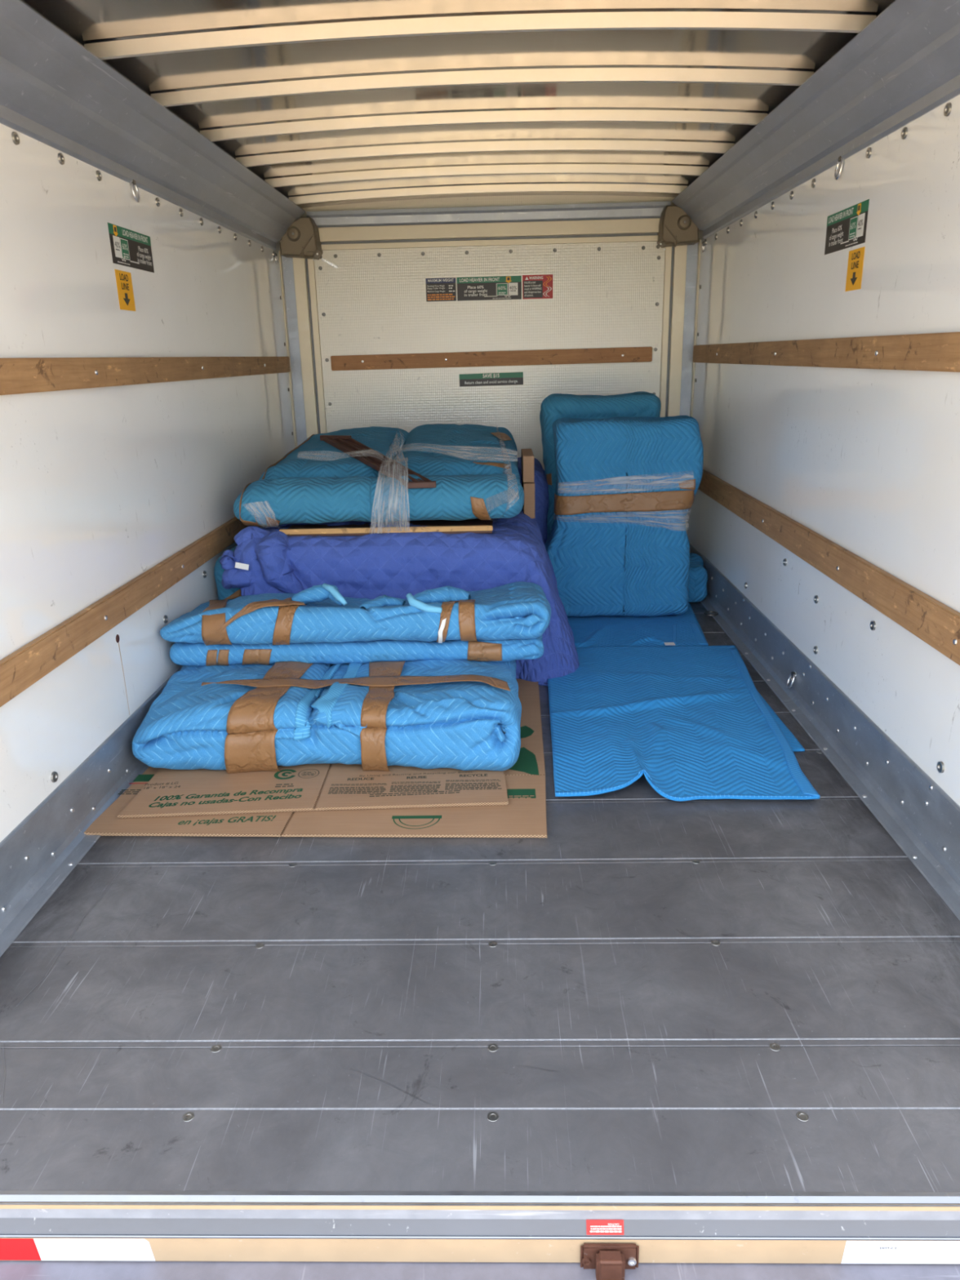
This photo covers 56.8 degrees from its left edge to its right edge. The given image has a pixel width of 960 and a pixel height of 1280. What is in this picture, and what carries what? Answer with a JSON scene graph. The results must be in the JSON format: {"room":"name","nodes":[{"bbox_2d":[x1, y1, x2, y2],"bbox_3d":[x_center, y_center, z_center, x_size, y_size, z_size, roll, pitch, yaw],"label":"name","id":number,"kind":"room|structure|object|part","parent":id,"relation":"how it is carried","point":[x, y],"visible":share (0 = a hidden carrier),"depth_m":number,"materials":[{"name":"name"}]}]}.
{"room":"cargo space","nodes":[
{"label":"cargo space","id":0,"kind":"room"},
{"bbox_2d":[0,123,295,842],"bbox_3d":[-0.934,-0.613,2.575,0.062,1.740,3.542,-1,18,2],"label":"wall","id":1,"kind":"structure","parent":0,"point":[130,441],"depth_m":2.19,"materials":[{"name":"metal"}]},
{"bbox_2d":[0,665,183,956],"bbox_3d":[-0.881,0.133,2.782,0.054,0.149,3.442,-1,18,2],"label":"baseboard","id":2,"kind":"structure","parent":1,"relation":"attached to","point":[37,856],"depth_m":1.93,"materials":[{"name":"metal"}]},
{"bbox_3d":[-0.907,-0.216,2.655,0.019,0.078,3.374,-1,18,2],"label":"rub rail","id":3,"kind":"part","parent":1,"relation":"part of","materials":[{"name":"brown wood"}]},
{"bbox_2d":[114,269,135,311],"bbox_3d":[-0.935,-0.922,2.344,0.001,0.097,0.104,-1,18,2],"label":"sticker","id":4,"kind":"object","parent":1,"relation":"attached to","point":[123,279],"visible":1,"depth_m":2.34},
{"bbox_2d":[119,273,128,281],"bbox_3d":[-0.936,-0.953,2.334,0.001,0.017,0.054,-1,18,2],"label":"print","id":5,"kind":"object","parent":4,"relation":"attached to","point":[124,277],"depth_m":2.34},
{"bbox_2d":[120,282,128,290],"bbox_3d":[-0.935,-0.932,2.341,0.001,0.017,0.048,-1,18,2],"label":"print","id":6,"kind":"object","parent":4,"relation":"attached to","point":[124,285],"depth_m":2.34},
{"bbox_2d":[107,222,154,272],"bbox_3d":[-0.935,-1.053,2.392,0.002,0.095,0.284,-1,18,2],"label":"sticker","id":7,"kind":"object","parent":1,"relation":"attached to","point":[129,248],"visible":1,"depth_m":2.38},
{"bbox_3d":[-0.938,-1.017,2.297,0.001,0.050,0.041,-1,18,2],"label":"white panel","id":8,"kind":"part","parent":7,"relation":"part of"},
{"bbox_3d":[-0.937,-1.031,2.342,0.001,0.049,0.051,-1,18,2],"label":"green load panel","id":9,"kind":"part","parent":7,"relation":"part of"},
{"bbox_3d":[-0.936,-1.031,2.342,0.001,0.045,0.045,-1,18,2],"label":"green panel","id":10,"kind":"part","parent":7,"relation":"part of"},
{"bbox_2d":[137,245,148,253],"bbox_3d":[-0.934,-1.082,2.464,0.001,0.013,0.071,-1,18,2],"label":"print","id":11,"kind":"object","parent":7,"relation":"attached to","point":[146,251],"depth_m":2.46},
{"bbox_2d":[137,252,151,261],"bbox_3d":[-0.934,-1.066,2.469,0.001,0.016,0.102,-1,18,2],"label":"print","id":12,"kind":"object","parent":7,"relation":"attached to","point":[146,257],"depth_m":2.48},
{"bbox_2d":[128,179,140,202],"bbox_3d":[-0.931,-1.212,2.394,0.017,0.057,0.041,-1,18,2],"label":"ring","id":13,"kind":"object","parent":1,"relation":"attached to","point":[132,183],"visible":1,"depth_m":2.39,"materials":[{"name":"metal"}]},
{"bbox_3d":[-0.920,-0.754,2.483,0.019,0.069,3.374,-1,18,2],"label":"rub rail","id":14,"kind":"part","parent":1,"relation":"part of","materials":[{"name":"brown wood"}]},
{"bbox_2d":[0,0,305,250],"bbox_3d":[-0.868,-1.300,2.277,0.152,0.202,3.357,-1,18,2],"label":"trim","id":15,"kind":"structure","parent":1,"relation":"attached to","point":[55,92],"depth_m":2.13,"materials":[{"name":"grey metal"}]},
{"bbox_2d":[274,253,278,264],"bbox_3d":[-0.899,-1.681,3.913,0.013,0.047,0.033,-1,18,2],"label":"ring","id":16,"kind":"object","parent":1,"relation":"attached to","point":[275,254],"visible":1,"depth_m":3.90,"materials":[{"name":"metal"}]},
{"bbox_2d":[21,0,894,208],"bbox_3d":[-0.002,-1.430,2.303,1.925,0.087,3.562,-1,18,2],"label":"ceiling","id":17,"kind":"structure","parent":0,"point":[326,102],"depth_m":2.19,"materials":[{"name":"metal"}]},
{"bbox_2d":[0,601,959,1220],"bbox_3d":[0.036,0.209,2.807,1.885,0.051,3.482,-1,18,2],"label":"floor","id":18,"kind":"structure","parent":0,"point":[650,992],"depth_m":1.46,"materials":[{"name":"metal"}]},
{"bbox_2d":[213,525,266,599],"bbox_3d":[-0.546,-0.178,3.294,0.681,0.431,0.660,-1,18,2],"label":"blanket","id":19,"kind":"object","parent":18,"relation":"on","point":[223,593],"visible":0.02,"depth_m":2.97,"materials":[{"name":"blue fabric"}]},
{"bbox_2d":[84,678,546,837],"bbox_3d":[-0.358,0.277,2.520,1.084,0.011,1.110,-1,18,2],"label":"carton","id":20,"kind":"object","parent":18,"relation":"on","point":[524,815],"visible":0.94,"depth_m":2.07,"materials":[{"name":"cardboard"}]},
{"bbox_2d":[118,789,141,794],"bbox_3d":[-0.861,0.380,2.220,0.080,0.001,0.025,-1,18,2],"label":"print","id":21,"kind":"object","parent":20,"relation":"on","point":[122,789],"depth_m":2.22},
{"bbox_2d":[133,774,154,782],"bbox_3d":[-0.868,0.356,2.294,0.042,0.001,0.040,-1,18,2],"label":"print","id":22,"kind":"object","parent":20,"relation":"on","point":[140,778],"depth_m":2.29},
{"bbox_2d":[177,815,275,825],"bbox_3d":[-0.590,0.421,2.071,0.222,0.001,0.045,-1,18,2],"label":"print","id":23,"kind":"object","parent":20,"relation":"on","point":[251,818],"depth_m":2.07},
{"bbox_2d":[117,763,508,817],"bbox_3d":[-0.384,0.294,2.435,0.918,0.010,0.759,-1,18,2],"label":"carton","id":24,"kind":"object","parent":20,"relation":"on","point":[322,786],"visible":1,"depth_m":2.18,"materials":[{"name":"cardboard"}]},
{"bbox_2d":[144,782,177,786],"bbox_3d":[-0.802,0.362,2.236,0.082,0.001,0.020,-1,18,2],"label":"print","id":25,"kind":"object","parent":24,"relation":"on","point":[169,782],"depth_m":2.24},
{"bbox_2d":[143,785,180,789],"bbox_3d":[-0.793,0.368,2.218,0.089,0.001,0.018,-1,18,2],"label":"print","id":26,"kind":"object","parent":24,"relation":"on","point":[175,785],"depth_m":2.22},
{"bbox_2d":[148,794,302,808],"bbox_3d":[-0.613,0.388,2.141,0.359,0.001,0.066,-1,18,2],"label":"print","id":27,"kind":"object","parent":24,"relation":"on","point":[275,797],"depth_m":2.14},
{"bbox_2d":[154,788,302,800],"bbox_3d":[-0.613,0.378,2.172,0.354,0.001,0.058,-1,18,2],"label":"print","id":28,"kind":"object","parent":24,"relation":"on","point":[301,789],"depth_m":2.17},
{"bbox_2d":[275,783,293,786],"bbox_3d":[-0.486,0.362,2.212,0.047,0.001,0.019,-1,18,2],"label":"print","id":29,"kind":"object","parent":24,"relation":"on","point":[282,784],"depth_m":2.21},
{"bbox_2d":[274,768,296,779],"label":"print","id":30,"kind":"object","parent":24,"relation":"on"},
{"bbox_2d":[281,772,291,776],"bbox_3d":[-0.495,0.343,2.272,0.025,0.001,0.026,-1,18,2],"label":"print","id":31,"kind":"object","parent":24,"relation":"on","point":[283,774],"depth_m":2.27},
{"bbox_2d":[302,772,314,775],"bbox_3d":[-0.438,0.342,2.272,0.028,0.001,0.018,-1,18,2],"label":"print","id":32,"kind":"object","parent":24,"relation":"on","point":[304,772],"depth_m":2.27},
{"bbox_2d":[132,659,521,773],"bbox_3d":[-0.389,0.147,2.558,1.010,0.221,0.733,-1,18,2],"label":"blanket","id":33,"kind":"object","parent":24,"relation":"on","point":[460,714],"visible":0.86,"depth_m":2.25,"materials":[{"name":"blue fabric"}]},
{"bbox_2d":[169,635,543,666],"bbox_3d":[-0.354,-0.022,2.718,1.082,0.075,0.432,-1,18,2],"label":"blanket","id":34,"kind":"object","parent":33,"relation":"on","point":[186,654],"visible":0.34,"depth_m":2.52,"materials":[{"name":"blue fabric"}]},
{"bbox_2d":[160,581,551,645],"bbox_3d":[-0.349,-0.115,2.659,1.114,0.153,0.468,-1,18,2],"label":"blanket","id":35,"kind":"object","parent":34,"relation":"on","point":[520,610],"visible":1,"depth_m":2.47,"materials":[{"name":"blue fabric"}]},
{"bbox_2d":[219,507,579,686],"bbox_3d":[-0.203,-0.212,3.235,1.268,0.528,0.936,-1,18,2],"label":"blanket","id":36,"kind":"object","parent":35,"relation":"on","point":[265,560],"visible":0.52,"depth_m":2.86,"materials":[{"name":"blue fabric"}]},
{"bbox_2d":[279,518,493,536],"bbox_3d":[-0.303,-0.421,3.105,0.699,0.024,0.444,-1,18,2],"label":"wooden panel","id":37,"kind":"object","parent":36,"relation":"on","point":[474,526],"visible":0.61,"depth_m":2.90,"materials":[{"name":"brown wood"}]},
{"bbox_2d":[233,423,524,533],"bbox_3d":[-0.330,-0.612,3.302,0.969,0.320,1.003,-1,18,2],"label":"blanket","id":38,"kind":"object","parent":37,"relation":"on","point":[474,468],"visible":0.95,"depth_m":2.94,"materials":[{"name":"blue fabric"}]},
{"bbox_2d":[320,435,435,488],"bbox_3d":[-0.382,-0.645,3.167,0.092,0.123,0.807,-11,20,-29],"label":"wooden slat","id":39,"kind":"object","parent":38,"relation":"on","point":[346,444],"visible":1,"depth_m":3.13,"materials":[{"name":"brown wood"}]},
{"bbox_3d":[-0.558,-0.781,3.433,0.135,0.020,0.020,7,20,24],"label":"rail","id":40,"kind":"part","parent":39,"relation":"part of","materials":[{"name":"brown wood"}]},
{"bbox_3d":[-0.419,-0.642,3.165,0.010,0.119,0.747,-11,20,-29],"label":"rail","id":41,"kind":"part","parent":39,"relation":"part of","materials":[{"name":"brown wood"}]},
{"bbox_3d":[-0.327,-0.637,3.143,0.010,0.119,0.689,-12,20,-29],"label":"rail","id":42,"kind":"part","parent":39,"relation":"part of","materials":[{"name":"brown wood"}]},
{"bbox_3d":[-0.190,-0.503,2.876,0.095,0.020,0.020,-2,18,-2],"label":"rail","id":43,"kind":"part","parent":39,"relation":"part of","materials":[{"name":"brown wood"}]},
{"bbox_2d":[520,448,534,518],"bbox_3d":[0.186,-0.612,3.452,0.044,0.232,0.285,-1,18,2],"label":"wooden board","id":44,"kind":"object","parent":36,"relation":"on","point":[526,455],"visible":0.87,"depth_m":3.32,"materials":[{"name":"wood"}]},
{"bbox_3d":[0.183,-0.677,3.434,0.042,0.097,0.280,-1,18,2],"label":"panel","id":45,"kind":"part","parent":44,"relation":"part of","materials":[{"name":"wood"}]},
{"bbox_3d":[0.188,-0.564,3.468,0.042,0.132,0.285,-1,18,2],"label":"panel","id":46,"kind":"part","parent":44,"relation":"part of","materials":[{"name":"wood"}]},
{"bbox_2d":[330,783,386,786],"bbox_3d":[-0.300,0.359,2.208,0.140,0.001,0.010,-1,18,2],"label":"print","id":47,"kind":"object","parent":24,"relation":"on","point":[337,784],"depth_m":2.21},
{"bbox_2d":[347,777,373,780],"bbox_3d":[-0.300,0.350,2.237,0.067,0.001,0.016,-1,18,2],"label":"print","id":48,"kind":"object","parent":24,"relation":"on","point":[353,779],"depth_m":2.24},
{"bbox_2d":[369,790,460,796],"bbox_3d":[-0.158,0.373,2.155,0.220,0.001,0.029,-1,18,2],"label":"print","id":49,"kind":"object","parent":24,"relation":"on","point":[454,790],"depth_m":2.15},
{"bbox_2d":[360,771,470,777],"bbox_3d":[-0.162,0.341,2.255,0.286,0.001,0.025,-1,18,2],"label":"print","id":50,"kind":"object","parent":24,"relation":"on","point":[458,771],"depth_m":2.26},
{"bbox_2d":[391,781,440,783],"bbox_3d":[-0.159,0.355,2.211,0.121,0.001,0.010,-1,18,2],"label":"print","id":51,"kind":"object","parent":24,"relation":"on","point":[426,781],"depth_m":2.21},
{"bbox_2d":[406,775,426,778],"bbox_3d":[-0.159,0.346,2.238,0.051,0.001,0.017,-1,18,2],"label":"print","id":52,"kind":"object","parent":24,"relation":"on","point":[412,777],"depth_m":2.24},
{"bbox_2d":[445,779,500,782],"bbox_3d":[-0.017,0.351,2.214,0.137,0.001,0.010,-1,18,2],"label":"print","id":53,"kind":"object","parent":24,"relation":"on","point":[460,780],"depth_m":2.21},
{"bbox_2d":[459,773,487,777],"bbox_3d":[-0.016,0.342,2.242,0.071,0.001,0.016,-1,18,2],"label":"print","id":54,"kind":"object","parent":24,"relation":"on","point":[485,775],"depth_m":2.24},
{"bbox_2d":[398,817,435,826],"bbox_3d":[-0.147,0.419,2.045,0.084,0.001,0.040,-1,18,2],"label":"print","id":55,"kind":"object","parent":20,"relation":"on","point":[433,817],"depth_m":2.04},
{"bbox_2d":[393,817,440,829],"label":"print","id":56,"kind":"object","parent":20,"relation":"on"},
{"bbox_2d":[506,788,536,798],"bbox_3d":[0.101,0.375,2.166,0.069,0.001,0.048,-1,18,2],"label":"print","id":57,"kind":"object","parent":20,"relation":"on","point":[512,793],"depth_m":2.17},
{"bbox_2d":[509,746,539,775],"bbox_3d":[0.112,0.318,2.340,0.081,0.001,0.170,-1,18,2],"label":"print","id":58,"kind":"object","parent":20,"relation":"on","point":[526,762],"depth_m":2.32},
{"bbox_2d":[520,725,533,737],"bbox_3d":[0.128,0.261,2.519,0.053,0.001,0.089,-1,18,2],"label":"print","id":59,"kind":"object","parent":20,"relation":"on","point":[526,731],"depth_m":2.52},
{"bbox_2d":[0,1191,959,1210],"bbox_3d":[0.000,0.736,1.147,1.945,0.043,0.016,-1,18,2],"label":"trim","id":60,"kind":"structure","parent":18,"relation":"attached to","point":[277,1200],"depth_m":1.14,"materials":[{"name":"silver metal"}]},
{"bbox_2d":[0,1217,959,1279],"bbox_3d":[0.000,0.825,1.105,1.945,0.115,0.160,-1,18,2],"label":"bumper cover","id":61,"kind":"object","parent":18,"relation":"attached to","point":[31,1248],"depth_m":1.15,"materials":[{"name":"metal"}]},
{"bbox_2d":[586,1219,623,1235],"bbox_3d":[0.162,0.758,1.147,0.048,0.016,0.008,-1,18,2],"label":"warning label","id":62,"kind":"object","parent":61,"relation":"attached to","point":[593,1227],"visible":1,"depth_m":1.15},
{"bbox_2d":[590,1226,622,1232],"bbox_3d":[0.162,0.760,1.145,0.040,0.007,0.003,-1,18,2],"label":"print","id":63,"kind":"object","parent":62,"relation":"on","point":[593,1228],"depth_m":1.15},
{"bbox_3d":[0.168,0.824,1.143,0.075,0.086,0.036,-1,18,2],"label":"latch bracket","id":64,"kind":"part","parent":61,"relation":"part of","materials":[{"name":"brown metal"}]},
{"bbox_2d":[517,457,548,543],"bbox_3d":[-0.080,-0.496,3.995,0.763,0.608,0.568,-1,18,2],"label":"blanket","id":65,"kind":"object","parent":18,"relation":"on","point":[541,486],"visible":0.12,"depth_m":3.70,"materials":[{"name":"blue fabric"}]},
{"bbox_2d":[539,391,661,537],"bbox_3d":[0.507,-0.598,3.786,0.500,0.880,0.220,-1,18,2],"label":"blanket","id":66,"kind":"object","parent":18,"relation":"on","point":[554,406],"visible":0.23,"depth_m":3.59,"materials":[{"name":"blue fabric"}]},
{"bbox_2d":[567,602,708,653],"bbox_3d":[0.573,-0.056,3.467,0.620,0.025,0.660,-1,18,2],"label":"blanket","id":67,"kind":"object","parent":18,"relation":"on","point":[682,629],"visible":0.6,"depth_m":3.40,"materials":[{"name":"blue fabric"}]},
{"bbox_2d":[544,415,703,616],"bbox_3d":[0.535,-0.481,3.516,0.643,0.775,0.244,-1,18,2],"label":"blanket","id":68,"kind":"object","parent":67,"relation":"on","point":[617,544],"visible":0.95,"depth_m":3.41,"materials":[{"name":"blue fabric"}]},
{"bbox_2d":[547,644,819,801],"bbox_3d":[0.549,0.187,2.659,0.714,0.055,1.190,-1,18,2],"label":"blanket","id":69,"kind":"object","parent":18,"relation":"on","point":[692,720],"visible":0.94,"depth_m":2.49,"materials":[{"name":"blue fabric"}]},
{"bbox_2d":[688,552,708,602],"bbox_3d":[0.918,-0.277,3.883,0.145,0.175,0.290,-1,18,2],"label":"blanket","id":70,"kind":"object","parent":18,"relation":"on","point":[698,575],"visible":0.56,"depth_m":3.76,"materials":[{"name":"blue fabric"}]},
{"bbox_2d":[703,610,718,616],"bbox_3d":[0.942,-0.108,3.621,0.060,0.008,0.060,-1,18,2],"label":"ring","id":71,"kind":"object","parent":18,"relation":"on","point":[707,611],"visible":1,"depth_m":3.61,"materials":[{"name":"metal"}]},
{"bbox_2d":[280,195,699,470],"bbox_3d":[0.054,-1.160,4.210,1.965,1.740,0.072,-1,18,2],"label":"wall","id":72,"kind":"structure","parent":0,"point":[392,357],"depth_m":4.11,"materials":[{"name":"metal"}]},
{"bbox_2d":[279,217,322,260],"bbox_3d":[-0.795,-1.772,3.941,0.169,0.177,0.145,-1,18,2],"label":"corner casting","id":73,"kind":"object","parent":72,"relation":"attached to","point":[301,239],"visible":0.98,"depth_m":3.89,"materials":[{"name":"metal"}]},
{"bbox_2d":[278,250,326,447],"bbox_3d":[-0.812,-1.041,4.232,0.150,1.500,0.040,-1,18,2],"label":"trim","id":74,"kind":"structure","parent":72,"relation":"attached to","point":[298,279],"depth_m":4.13,"materials":[{"name":"metal"}]},
{"bbox_2d":[425,277,456,302],"bbox_3d":[-0.178,-1.601,4.059,0.137,0.099,0.001,-1,18,2],"label":"sticker","id":75,"kind":"object","parent":72,"relation":"attached to","point":[437,289],"visible":1,"depth_m":4.06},
{"bbox_2d":[427,293,454,300],"bbox_3d":[-0.178,-1.571,4.068,0.125,0.025,0.001,-1,18,2],"label":"print","id":76,"kind":"object","parent":75,"relation":"attached to","point":[432,294],"depth_m":4.07},
{"bbox_2d":[306,201,671,227],"bbox_3d":[0.035,-1.885,3.940,1.605,0.064,0.046,-1,18,2],"label":"trim","id":77,"kind":"structure","parent":72,"relation":"attached to","point":[645,210],"depth_m":3.92,"materials":[{"name":"grey metal"}]},
{"bbox_2d":[456,275,521,301],"bbox_3d":[0.042,-1.605,4.052,0.294,0.100,0.002,-1,18,2],"label":"sticker","id":78,"kind":"object","parent":72,"relation":"attached to","point":[500,287],"visible":1,"depth_m":4.05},
{"bbox_2d":[464,293,486,296],"bbox_3d":[-0.018,-1.580,4.062,0.106,0.013,0.001,-1,18,2],"label":"print","id":79,"kind":"object","parent":78,"relation":"attached to","point":[479,293],"depth_m":4.06},
{"bbox_2d":[467,285,484,288],"bbox_3d":[-0.019,-1.610,4.052,0.073,0.013,0.001,-1,18,2],"label":"print","id":80,"kind":"object","parent":78,"relation":"attached to","point":[469,286],"depth_m":4.05},
{"bbox_3d":[0.101,-1.600,4.053,0.053,0.052,0.001,-1,18,2],"label":"green load panel","id":81,"kind":"part","parent":78,"relation":"part of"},
{"bbox_3d":[0.101,-1.600,4.052,0.047,0.048,0.001,-1,18,2],"label":"green panel","id":82,"kind":"part","parent":78,"relation":"part of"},
{"bbox_3d":[0.151,-1.601,4.051,0.042,0.053,0.001,-1,18,2],"label":"white panel","id":83,"kind":"part","parent":78,"relation":"part of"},
{"bbox_2d":[318,217,660,250],"bbox_3d":[0.037,-1.813,3.971,1.585,0.091,0.030,-1,18,2],"label":"trim","id":84,"kind":"structure","parent":72,"relation":"attached to","point":[624,230],"depth_m":3.96,"materials":[{"name":"beige metal"}]},
{"bbox_2d":[458,372,523,386],"bbox_3d":[0.053,-1.225,4.174,0.301,0.060,0.001,-1,18,2],"label":"sticker","id":85,"kind":"object","parent":72,"relation":"attached to","point":[505,378],"visible":1,"depth_m":4.17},
{"bbox_2d":[464,379,516,384],"bbox_3d":[0.053,-1.213,4.178,0.250,0.017,0.001,-1,18,2],"label":"print","id":86,"kind":"object","parent":85,"relation":"attached to","point":[494,381],"depth_m":4.18},
{"bbox_3d":[0.050,-1.310,4.138,1.495,0.073,0.019,-1,18,2],"label":"rub rail","id":87,"kind":"part","parent":72,"relation":"part of","materials":[{"name":"brown wood"}]},
{"bbox_2d":[522,274,552,299],"bbox_3d":[0.263,-1.609,4.046,0.138,0.102,0.001,-1,18,2],"label":"warning sticker","id":88,"kind":"object","parent":72,"relation":"attached to","point":[534,286],"visible":1,"depth_m":4.05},
{"bbox_3d":[0.242,-1.600,4.050,0.088,0.073,0.001,-1,18,2],"label":"black panel","id":89,"kind":"part","parent":88,"relation":"part of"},
{"bbox_2d":[657,205,698,250],"bbox_3d":[0.867,-1.801,3.895,0.170,0.179,0.145,-1,18,2],"label":"corner casting","id":90,"kind":"object","parent":72,"relation":"attached to","point":[676,227],"visible":0.98,"depth_m":3.85,"materials":[{"name":"metal"}]},
{"bbox_2d":[659,239,701,528],"bbox_3d":[0.922,-1.067,4.185,0.150,1.500,0.040,-1,18,2],"label":"trim","id":91,"kind":"structure","parent":72,"relation":"attached to","point":[682,263],"depth_m":4.07,"materials":[{"name":"beige metal"}]},
{"bbox_2d":[686,94,959,806],"bbox_3d":[0.968,-0.642,2.524,0.062,1.740,3.542,-1,18,2],"label":"wall","id":92,"kind":"structure","parent":0,"point":[827,415],"depth_m":2.27,"materials":[{"name":"metal"}]},
{"bbox_2d":[701,241,705,253],"bbox_3d":[0.972,-1.710,3.863,0.013,0.047,0.033,-1,18,2],"label":"ring","id":93,"kind":"object","parent":92,"relation":"attached to","point":[703,242],"visible":1,"depth_m":3.85,"materials":[{"name":"metal"}]},
{"bbox_2d":[671,0,959,238],"bbox_3d":[0.865,-1.326,2.231,0.152,0.202,3.357,-1,18,2],"label":"trim","id":94,"kind":"structure","parent":92,"relation":"attached to","point":[904,64],"depth_m":2.10,"materials":[{"name":"grey metal"}]},
{"bbox_2d":[688,541,959,920],"bbox_3d":[0.949,0.102,2.731,0.054,0.155,3.442,-1,18,2],"label":"baseboard","id":95,"kind":"structure","parent":92,"relation":"attached to","point":[923,820],"depth_m":2.25,"materials":[{"name":"metal"}]},
{"bbox_2d":[786,671,796,688],"bbox_3d":[0.957,0.123,2.728,0.023,0.054,0.039,-1,18,2],"label":"ring","id":96,"kind":"object","parent":95,"relation":"attached to","point":[793,673],"visible":1,"depth_m":2.72,"materials":[{"name":"metal"}]},
{"bbox_3d":[0.945,-0.788,2.438,0.019,0.074,3.387,-1,18,2],"label":"rub rail","id":97,"kind":"part","parent":92,"relation":"part of","materials":[{"name":"brown wood"}]},
{"bbox_3d":[0.957,-0.279,2.601,0.019,0.091,3.387,-1,18,2],"label":"rub rail","id":98,"kind":"part","parent":92,"relation":"part of","materials":[{"name":"brown wood"}]},
{"bbox_2d":[834,155,844,179],"bbox_3d":[0.936,-1.230,2.311,0.017,0.058,0.042,-1,18,2],"label":"ring","id":99,"kind":"object","parent":92,"relation":"attached to","point":[841,159],"visible":0.99,"depth_m":2.30,"materials":[{"name":"metal"}]},
{"bbox_2d":[824,199,869,254],"bbox_3d":[0.945,-1.065,2.299,0.002,0.097,0.285,-1,18,2],"label":"sticker","id":100,"kind":"object","parent":92,"relation":"attached to","point":[846,228],"visible":1,"depth_m":2.29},
{"bbox_2d":[828,238,843,246],"bbox_3d":[0.947,-1.059,2.363,0.001,0.013,0.103,-1,18,2],"label":"print","id":101,"kind":"object","parent":100,"relation":"attached to","point":[838,238],"depth_m":2.36},
{"bbox_2d":[829,231,843,239],"bbox_3d":[0.947,-1.072,2.359,0.001,0.017,0.103,-1,18,2],"label":"print","id":102,"kind":"object","parent":100,"relation":"attached to","point":[834,237],"depth_m":2.36},
{"bbox_3d":[0.944,-1.042,2.246,0.001,0.046,0.046,-1,18,2],"label":"green panel","id":103,"kind":"part","parent":100,"relation":"part of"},
{"bbox_3d":[0.944,-1.042,2.246,0.001,0.050,0.051,-1,18,2],"label":"green load panel","id":104,"kind":"part","parent":100,"relation":"part of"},
{"bbox_3d":[0.943,-1.027,2.200,0.001,0.051,0.041,-1,18,2],"label":"white panel","id":105,"kind":"part","parent":100,"relation":"part of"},
{"bbox_2d":[844,246,865,291],"bbox_3d":[0.946,-0.935,2.242,0.001,0.097,0.104,-1,18,2],"label":"sticker","id":106,"kind":"object","parent":92,"relation":"attached to","point":[855,257],"visible":1,"depth_m":2.24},
{"bbox_2d":[851,260,858,269],"bbox_3d":[0.945,-0.945,2.238,0.001,0.017,0.048,-1,18,2],"label":"print","id":107,"kind":"object","parent":106,"relation":"attached to","point":[854,264],"depth_m":2.24},
{"bbox_2d":[851,251,860,260],"bbox_3d":[0.945,-0.966,2.232,0.001,0.017,0.054,-1,18,2],"label":"print","id":108,"kind":"object","parent":106,"relation":"attached to","point":[858,251],"depth_m":2.23}
]}

